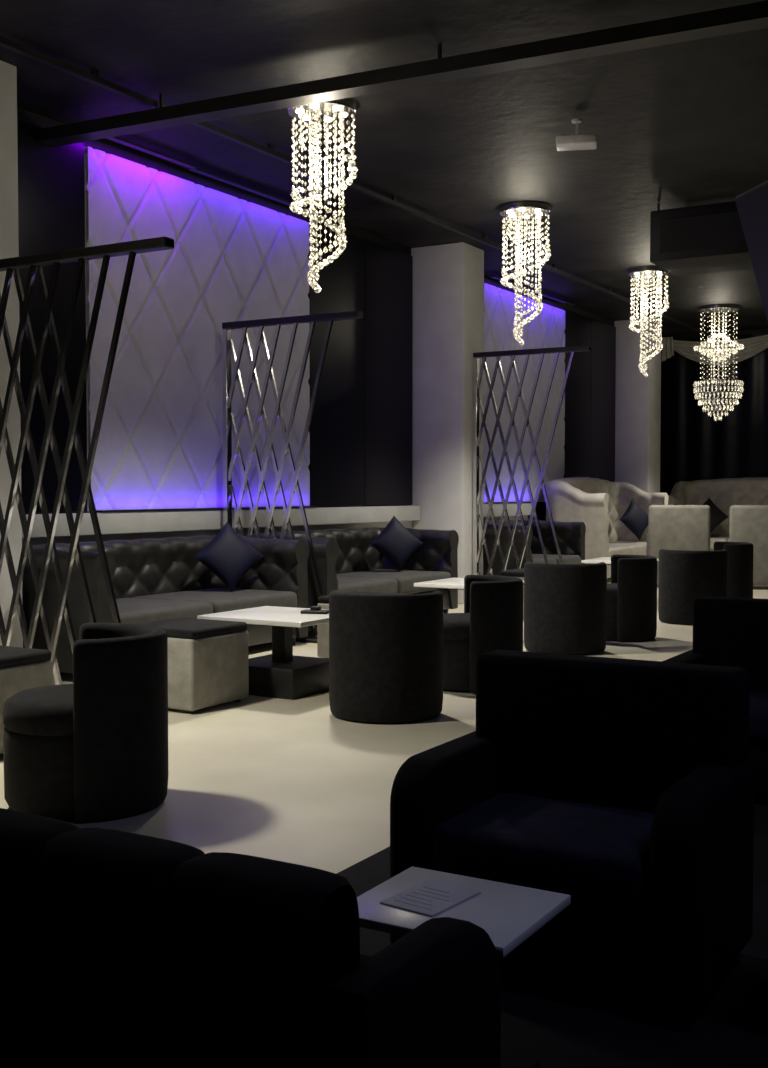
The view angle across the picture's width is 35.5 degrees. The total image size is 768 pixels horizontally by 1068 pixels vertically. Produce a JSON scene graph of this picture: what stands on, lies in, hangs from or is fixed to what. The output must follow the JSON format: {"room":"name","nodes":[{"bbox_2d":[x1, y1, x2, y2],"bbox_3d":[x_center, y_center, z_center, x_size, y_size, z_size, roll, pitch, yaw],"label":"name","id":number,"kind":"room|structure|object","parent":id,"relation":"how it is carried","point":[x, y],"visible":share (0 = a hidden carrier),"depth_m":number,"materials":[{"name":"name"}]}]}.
{"room":"entertainment venue","nodes":[
{"label":"entertainment venue","id":0,"kind":"room"},
{"bbox_2d":[17,107,614,520],"bbox_3d":[-1.290,-1.120,11.434,0.200,4.200,24.900,1,2,30],"label":"wall","id":1,"kind":"structure","parent":0,"point":[107,146],"depth_m":10.96,"materials":[{"name":"black paint"}]},
{"bbox_2d":[17,119,86,512],"bbox_3d":[-2.650,-1.590,8.851,0.040,2.870,1.214,1,2,30],"label":"wall panel","id":2,"kind":"object","parent":1,"relation":"attached to","point":[51,218],"visible":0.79,"depth_m":9.05,"materials":[{"name":"paint"}]},
{"bbox_2d":[84,146,309,511],"bbox_3d":[-1.548,-1.644,10.720,0.056,2.840,3.100,1,2,30],"label":"wall panel","id":3,"kind":"object","parent":1,"relation":"attached to","point":[160,444],"visible":0.85,"depth_m":10.37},
{"bbox_2d":[22,505,419,544],"bbox_3d":[-1.278,0.331,11.173,0.140,1.120,6.510,1,2,30],"label":"ledge","id":4,"kind":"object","parent":1,"relation":"attached to","point":[148,524],"depth_m":10.49,"materials":[{"name":"paint"}]},
{"bbox_2d":[96,506,316,511],"bbox_3d":[-1.466,-0.226,10.730,0.060,0.016,3.050,1,2,30],"label":"led strip","id":5,"kind":"object","parent":4,"relation":"on","point":[182,509],"visible":0.93,"depth_m":10.23,"materials":[{"name":"plastic"}]},
{"bbox_2d":[306,220,412,506],"bbox_3d":[-0.226,-1.742,12.997,0.040,2.870,2.144,1,2,30],"label":"wall panel","id":6,"kind":"object","parent":1,"relation":"attached to","point":[360,429],"visible":0.85,"depth_m":12.95,"materials":[{"name":"paint"}]},
{"bbox_2d":[483,503,531,520],"bbox_3d":[1.356,0.166,15.677,0.140,1.120,2.790,1,2,30],"label":"trim","id":7,"kind":"structure","parent":1,"relation":"attached to","point":[526,508],"depth_m":16.10,"materials":[{"name":"paint"}]},
{"bbox_2d":[486,501,530,503],"bbox_3d":[1.712,-0.426,16.165,0.060,0.016,1.450,1,2,30],"label":"led strip","id":8,"kind":"object","parent":7,"relation":"on","point":[524,501],"visible":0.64,"depth_m":16.16,"materials":[{"name":"plastic"}]},
{"bbox_2d":[483,283,564,502],"bbox_3d":[1.973,-1.865,16.742,0.056,2.840,2.820,1,2,30],"label":"wall panel","id":9,"kind":"object","parent":1,"relation":"attached to","point":[546,330],"visible":0.7,"depth_m":16.65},
{"bbox_2d":[563,309,615,481],"bbox_3d":[3.253,-1.961,18.946,0.040,2.870,2.254,1,2,30],"label":"wall panel","id":10,"kind":"object","parent":1,"relation":"attached to","point":[589,447],"visible":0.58,"depth_m":18.89,"materials":[{"name":"paint"}]},
{"bbox_2d":[0,0,767,335],"bbox_3d":[3.458,-3.192,8.582,11.200,0.150,24.900,1,2,30],"label":"ceiling","id":11,"kind":"structure","parent":0,"point":[682,124],"depth_m":8.81,"materials":[{"name":"black paint"}]},
{"bbox_2d":[107,137,196,168],"bbox_3d":[-1.889,-3.101,9.741,0.060,0.016,1.100,1,2,30],"label":"led strip","id":12,"kind":"object","parent":11,"relation":"attached to","point":[116,139],"visible":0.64,"depth_m":9.73,"materials":[{"name":"plastic"}]},
{"bbox_2d":[188,168,319,213],"bbox_3d":[-1.154,-3.150,11.077,0.060,0.016,1.950,1,2,30],"label":"led strip","id":13,"kind":"object","parent":11,"relation":"attached to","point":[196,170],"visible":0.71,"depth_m":10.85,"materials":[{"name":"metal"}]},
{"bbox_2d":[287,98,357,292],"bbox_3d":[-0.447,-2.443,8.755,0.514,1.360,0.505,0,2,2],"label":"crystal chandelier","id":14,"kind":"object","parent":11,"relation":"hanging from","point":[340,110],"visible":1,"depth_m":8.72,"materials":[{"name":"clear glass"}]},
{"bbox_2d":[0,36,712,336],"bbox_3d":[-0.310,-3.149,10.758,0.050,0.085,24.350,1,2,30],"label":"ceiling pipe","id":15,"kind":"object","parent":11,"relation":"attached to","point":[93,77],"depth_m":9.69,"materials":[{"name":"black metal"}]},
{"bbox_2d":[38,0,767,146],"bbox_3d":[2.272,-2.932,6.561,10.750,0.210,0.840,1,2,30],"label":"ceiling beam","id":16,"kind":"structure","parent":11,"relation":"attached to","point":[752,16],"depth_m":7.51,"materials":[{"name":"black metal"}]},
{"bbox_2d":[499,201,550,344],"bbox_3d":[1.400,-2.558,11.913,0.514,1.360,0.505,0,2,2],"label":"crystal chandelier","id":17,"kind":"object","parent":11,"relation":"hanging from","point":[519,210],"visible":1,"depth_m":11.88,"materials":[{"name":"clear glass"}]},
{"bbox_2d":[490,276,574,305],"bbox_3d":[2.096,-3.353,16.616,0.060,0.016,2.800,1,2,30],"label":"led strip","id":18,"kind":"object","parent":11,"relation":"attached to","point":[494,277],"visible":0.79,"depth_m":16.88,"materials":[{"name":"plastic"}]},
{"bbox_2d":[556,118,596,150],"bbox_3d":[1.447,-3.007,9.011,0.300,0.200,0.200,0,2,10],"label":"projector","id":19,"kind":"object","parent":11,"relation":"attached to","point":[585,141],"visible":1,"depth_m":8.94,"materials":[{"name":"white plastic"}]},
{"bbox_2d":[628,266,668,376],"bbox_3d":[3.368,-2.682,15.278,0.514,1.360,0.505,0,2,2],"label":"crystal chandelier","id":20,"kind":"object","parent":11,"relation":"hanging from","point":[642,272],"visible":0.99,"depth_m":15.24,"materials":[{"name":"clear glass"}]},
{"bbox_2d":[650,201,752,275],"bbox_3d":[3.288,-2.942,11.811,1.100,0.575,0.915,1,2,30],"label":"ceiling box","id":21,"kind":"object","parent":11,"relation":"attached to","point":[708,238],"visible":0.66,"depth_m":11.52,"materials":[{"name":"black paint"}]},
{"bbox_2d":[661,335,767,364],"bbox_3d":[5.944,-3.251,21.116,2.190,0.550,0.117,1,2,30],"label":"swag","id":22,"kind":"object","parent":11,"relation":"hanging from","point":[753,346],"visible":0.77,"depth_m":21.19},
{"bbox_2d":[693,304,743,419],"bbox_3d":[5.133,-2.607,18.414,0.760,1.740,0.760,1,2,30],"label":"crystal chandelier","id":23,"kind":"object","parent":11,"relation":"hanging from","point":[716,308],"visible":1,"depth_m":18.31,"materials":[{"name":"clear glass"}]},
{"bbox_2d":[735,180,767,321],"bbox_3d":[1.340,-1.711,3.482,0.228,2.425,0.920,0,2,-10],"label":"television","id":24,"kind":"object","parent":11,"relation":"hanging from","point":[752,204],"visible":1,"depth_m":3.87,"materials":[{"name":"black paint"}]},
{"bbox_2d":[0,578,767,1067],"bbox_3d":[3.458,1.031,8.736,10.800,0.100,24.500,1,2,30],"label":"floor","id":25,"kind":"structure","parent":0,"point":[295,781],"depth_m":4.68,"materials":[{"name":"concrete"}]},
{"bbox_2d":[0,60,22,647],"bbox_3d":[-2.861,-1.040,7.905,0.650,4.100,0.620,1,2,30],"label":"square column","id":26,"kind":"structure","parent":25,"relation":"on","point":[9,243],"depth_m":7.91,"materials":[{"name":"white paint"}]},
{"bbox_2d":[0,645,52,753],"bbox_3d":[-2.048,0.836,6.003,0.550,0.490,0.550,1,2,30],"label":"ottoman","id":27,"kind":"object","parent":25,"relation":"on","point":[21,669],"visible":0.55,"depth_m":5.93,"materials":[{"name":"grey fabric"}]},
{"bbox_2d":[2,623,167,820],"bbox_3d":[-1.231,0.759,4.965,0.665,0.720,0.660,0,2,-12],"label":"tub chair","id":28,"kind":"object","parent":25,"relation":"on","point":[94,747],"visible":1,"depth_m":4.70,"materials":[{"name":"grey fabric"}]},
{"bbox_2d":[0,236,173,684],"bbox_3d":[-2.232,-0.287,7.125,2.510,2.659,0.080,1,2,30],"label":"divider","id":29,"kind":"object","parent":25,"relation":"on","point":[35,262],"visible":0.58,"depth_m":6.92,"materials":[{"name":"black metal"}]},
{"bbox_2d":[22,536,308,673],"bbox_3d":[-1.710,0.506,9.259,1.040,0.909,2.540,1,2,30],"label":"sofa","id":30,"kind":"object","parent":25,"relation":"on","point":[153,579],"visible":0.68,"depth_m":9.47,"materials":[{"name":"grey leather"}]},
{"bbox_2d":[194,522,263,591],"bbox_3d":[-1.283,0.186,9.948,0.593,0.574,0.195,-1,2,-16],"label":"throw cushion","id":31,"kind":"object","parent":30,"relation":"on","point":[228,555],"visible":1,"depth_m":9.88,"materials":[{"name":"black fabric"}]},
{"bbox_2d":[139,618,248,713],"bbox_3d":[-1.202,0.788,7.292,0.550,0.490,0.550,1,2,30],"label":"ottoman","id":32,"kind":"object","parent":25,"relation":"on","point":[208,660],"visible":0.73,"depth_m":7.07,"materials":[{"name":"grey fabric"}]},
{"bbox_2d":[0,808,500,1067],"bbox_3d":[-0.962,0.857,2.570,2.450,0.698,0.510,1,2,30],"label":"sofa","id":33,"kind":"object","parent":25,"relation":"on","point":[119,949],"visible":1,"depth_m":1.95,"materials":[{"name":"black fabric"}]},
{"bbox_2d":[197,606,328,699],"bbox_3d":[-0.659,0.765,7.785,0.800,0.500,0.750,1,2,30],"label":"table","id":34,"kind":"object","parent":25,"relation":"on","point":[281,674],"visible":0.66,"depth_m":7.59,"materials":[{"name":"laminate"}]},
{"bbox_2d":[300,606,328,613],"bbox_3d":[-0.443,0.492,7.788,0.180,0.045,0.100,0,2,13],"label":"tray","id":35,"kind":"object","parent":34,"relation":"on","point":[314,609],"visible":0.88,"depth_m":7.75,"materials":[{"name":"metal"}]},
{"bbox_2d":[222,311,362,642],"bbox_3d":[-0.801,-0.463,10.303,1.410,2.779,0.080,1,2,30],"label":"divider","id":36,"kind":"object","parent":25,"relation":"on","point":[228,350],"visible":0.62,"depth_m":10.41,"materials":[{"name":"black metal"}]},
{"bbox_2d":[251,527,458,631],"bbox_3d":[-0.302,0.418,11.666,1.040,0.909,2.540,1,2,30],"label":"sofa","id":37,"kind":"object","parent":25,"relation":"on","point":[346,559],"visible":0.53,"depth_m":12.16,"materials":[{"name":"grey leather"}]},
{"bbox_2d":[370,516,422,570],"bbox_3d":[0.130,0.097,12.364,0.593,0.574,0.195,-1,2,-16],"label":"throw cushion","id":38,"kind":"object","parent":37,"relation":"on","point":[395,542],"visible":1,"depth_m":12.30,"materials":[{"name":"black fabric"}]},
{"bbox_2d":[317,591,407,657],"bbox_3d":[-0.141,0.716,9.265,0.550,0.490,0.550,1,2,30],"label":"ottoman","id":39,"kind":"object","parent":25,"relation":"on","point":[322,629],"visible":0.23,"depth_m":9.14,"materials":[{"name":"grey fabric"}]},
{"bbox_2d":[329,590,442,722],"bbox_3d":[0.013,0.686,6.951,0.660,0.720,0.665,0,2,0],"label":"tub chair","id":40,"kind":"object","parent":25,"relation":"on","point":[386,651],"visible":1,"depth_m":6.66,"materials":[{"name":"grey fabric"}]},
{"bbox_2d":[411,242,483,603],"bbox_3d":[0.742,-1.265,14.036,0.680,4.100,0.550,1,2,30],"label":"square column","id":41,"kind":"structure","parent":25,"relation":"on","point":[448,279],"depth_m":13.77,"materials":[{"name":"white paint"}]},
{"bbox_2d":[357,866,570,1067],"bbox_3d":[0.151,1.004,2.626,0.406,0.400,0.360,1,2,30],"label":"side table","id":42,"kind":"object","parent":25,"relation":"on","point":[510,914],"visible":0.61,"depth_m":2.60,"materials":[{"name":"laminate"}]},
{"bbox_2d":[380,879,480,916],"bbox_3d":[0.103,0.801,2.646,0.140,0.005,0.190,2,3,37],"label":"menu card","id":43,"kind":"object","parent":42,"relation":"on","point":[430,897],"visible":1,"depth_m":2.64,"materials":[{"name":"paper"}]},
{"bbox_2d":[414,578,523,589],"bbox_3d":[0.788,0.667,10.458,0.800,0.500,0.750,1,2,30],"label":"table","id":44,"kind":"object","parent":25,"relation":"on","point":[449,583],"visible":0.2,"depth_m":10.28,"materials":[{"name":"laminate"}]},
{"bbox_2d":[443,575,522,692],"bbox_3d":[0.585,0.650,7.932,0.665,0.720,0.660,0,2,0],"label":"tub chair","id":45,"kind":"object","parent":25,"relation":"on","point":[491,619],"visible":0.62,"depth_m":7.65,"materials":[{"name":"grey fabric"}]},
{"bbox_2d":[500,568,523,618],"bbox_3d":[1.524,0.612,12.112,0.550,0.490,0.550,1,2,30],"label":"ottoman","id":46,"kind":"object","parent":25,"relation":"on","point":[519,573],"visible":0.16,"depth_m":11.94,"materials":[{"name":"grey fabric"}]},
{"bbox_2d":[473,345,591,574],"bbox_3d":[1.649,-0.631,13.500,1.410,2.879,0.080,1,2,30],"label":"divider","id":47,"kind":"object","parent":25,"relation":"on","point":[477,376],"visible":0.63,"depth_m":13.62,"materials":[{"name":"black metal"}]},
{"bbox_2d":[483,519,585,575],"bbox_3d":[1.701,0.293,15.091,1.040,0.909,1.960,1,2,30],"label":"sofa","id":48,"kind":"object","parent":25,"relation":"on","point":[570,535],"visible":0.42,"depth_m":15.46,"materials":[{"name":"grey leather"}]},
{"bbox_2d":[524,562,606,653],"bbox_3d":[1.466,0.584,9.714,0.660,0.720,0.665,0,2,5],"label":"tub chair","id":49,"kind":"object","parent":25,"relation":"on","point":[565,605],"visible":0.99,"depth_m":9.43,"materials":[{"name":"grey fabric"}]},
{"bbox_2d":[390,650,753,1021],"bbox_3d":[0.522,0.774,3.302,0.860,0.810,0.585,1,2,30],"label":"armchair","id":50,"kind":"object","parent":25,"relation":"on","point":[623,788],"visible":0.87,"depth_m":3.22,"materials":[{"name":"fabric"}]},
{"bbox_2d":[545,477,667,577],"bbox_3d":[3.338,-0.108,17.979,0.990,1.497,2.960,1,2,30],"label":"sofa","id":51,"kind":"object","parent":25,"relation":"on","point":[600,504],"visible":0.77,"depth_m":16.89,"materials":[{"name":"fabric"}]},
{"bbox_2d":[619,499,647,539],"bbox_3d":[3.934,-0.226,18.727,0.228,0.656,0.653,2,3,44],"label":"throw cushion","id":52,"kind":"object","parent":51,"relation":"on","point":[634,517],"visible":0.93,"depth_m":18.65,"materials":[{"name":"black fabric"}]},
{"bbox_2d":[581,557,658,564],"bbox_3d":[2.782,0.544,13.808,0.800,0.500,0.750,1,2,30],"label":"table","id":53,"kind":"object","parent":25,"relation":"on","point":[607,560],"visible":0.17,"depth_m":13.64,"materials":[{"name":"laminate"}]},
{"bbox_2d":[606,554,656,640],"bbox_3d":[2.054,0.555,10.524,0.665,0.720,0.660,0,2,5],"label":"tub chair","id":54,"kind":"object","parent":25,"relation":"on","point":[632,589],"visible":0.86,"depth_m":10.23,"materials":[{"name":"grey fabric"}]},
{"bbox_2d":[614,319,660,492],"bbox_3d":[4.239,-1.487,20.096,0.600,4.100,0.650,1,2,30],"label":"square column","id":55,"kind":"structure","parent":25,"relation":"on","point":[637,396],"depth_m":19.81,"materials":[{"name":"white paint"}]},
{"bbox_2d":[646,505,710,583],"bbox_3d":[3.971,0.155,16.227,0.800,1.100,0.720,0,2,10],"label":"armchair","id":56,"kind":"object","parent":25,"relation":"on","point":[670,527],"visible":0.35,"depth_m":15.87,"materials":[{"name":"beige fabric"}]},
{"bbox_2d":[658,549,727,624],"bbox_3d":[3.037,0.508,11.806,0.660,0.720,0.665,0,2,5],"label":"tub chair","id":57,"kind":"object","parent":25,"relation":"on","point":[685,576],"visible":0.84,"depth_m":11.53,"materials":[{"name":"grey fabric"}]},
{"bbox_2d":[662,596,767,791],"bbox_3d":[1.651,0.707,5.154,0.860,0.810,0.585,1,2,30],"label":"armchair","id":58,"kind":"object","parent":25,"relation":"on","point":[727,631],"visible":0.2,"depth_m":5.33,"materials":[{"name":"fabric"}]},
{"bbox_2d":[668,477,767,550],"bbox_3d":[6.436,-0.212,20.434,3.160,1.527,0.990,1,2,30],"label":"sofa","id":59,"kind":"object","parent":25,"relation":"on","point":[724,493],"visible":0.47,"depth_m":21.02,"materials":[{"name":"fabric"}]},
{"bbox_2d":[703,498,727,532],"bbox_3d":[5.588,-0.297,20.666,0.679,0.656,0.206,1,2,21],"label":"throw cushion","id":60,"kind":"object","parent":59,"relation":"on","point":[717,516],"visible":0.43,"depth_m":20.57,"materials":[{"name":"grey fabric"}]},
{"bbox_2d":[714,541,753,597],"bbox_3d":[3.729,0.455,13.250,0.665,0.720,0.660,0,2,5],"label":"tub chair","id":61,"kind":"object","parent":25,"relation":"on","point":[740,554],"visible":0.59,"depth_m":12.94,"materials":[{"name":"grey fabric"}]},
{"bbox_2d":[729,505,767,585],"bbox_3d":[5.029,0.165,15.957,0.800,1.100,0.720,1,2,20],"label":"armchair","id":62,"kind":"object","parent":25,"relation":"on","point":[747,523],"visible":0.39,"depth_m":15.65,"materials":[{"name":"beige fabric"}]},
{"bbox_2d":[661,329,767,339],"bbox_3d":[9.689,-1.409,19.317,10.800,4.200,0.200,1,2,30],"label":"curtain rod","id":63,"kind":"structure","parent":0,"point":[761,331],"depth_m":21.25,"materials":[{"name":"black paint"}]},
{"bbox_2d":[660,333,767,494],"bbox_3d":[9.570,-1.425,19.212,10.600,4.000,0.024,1,2,30],"label":"curtain","id":64,"kind":"object","parent":63,"relation":"hanging from","point":[694,446],"visible":0.62,"depth_m":21.40,"materials":[{"name":"fabric"}]}
]}

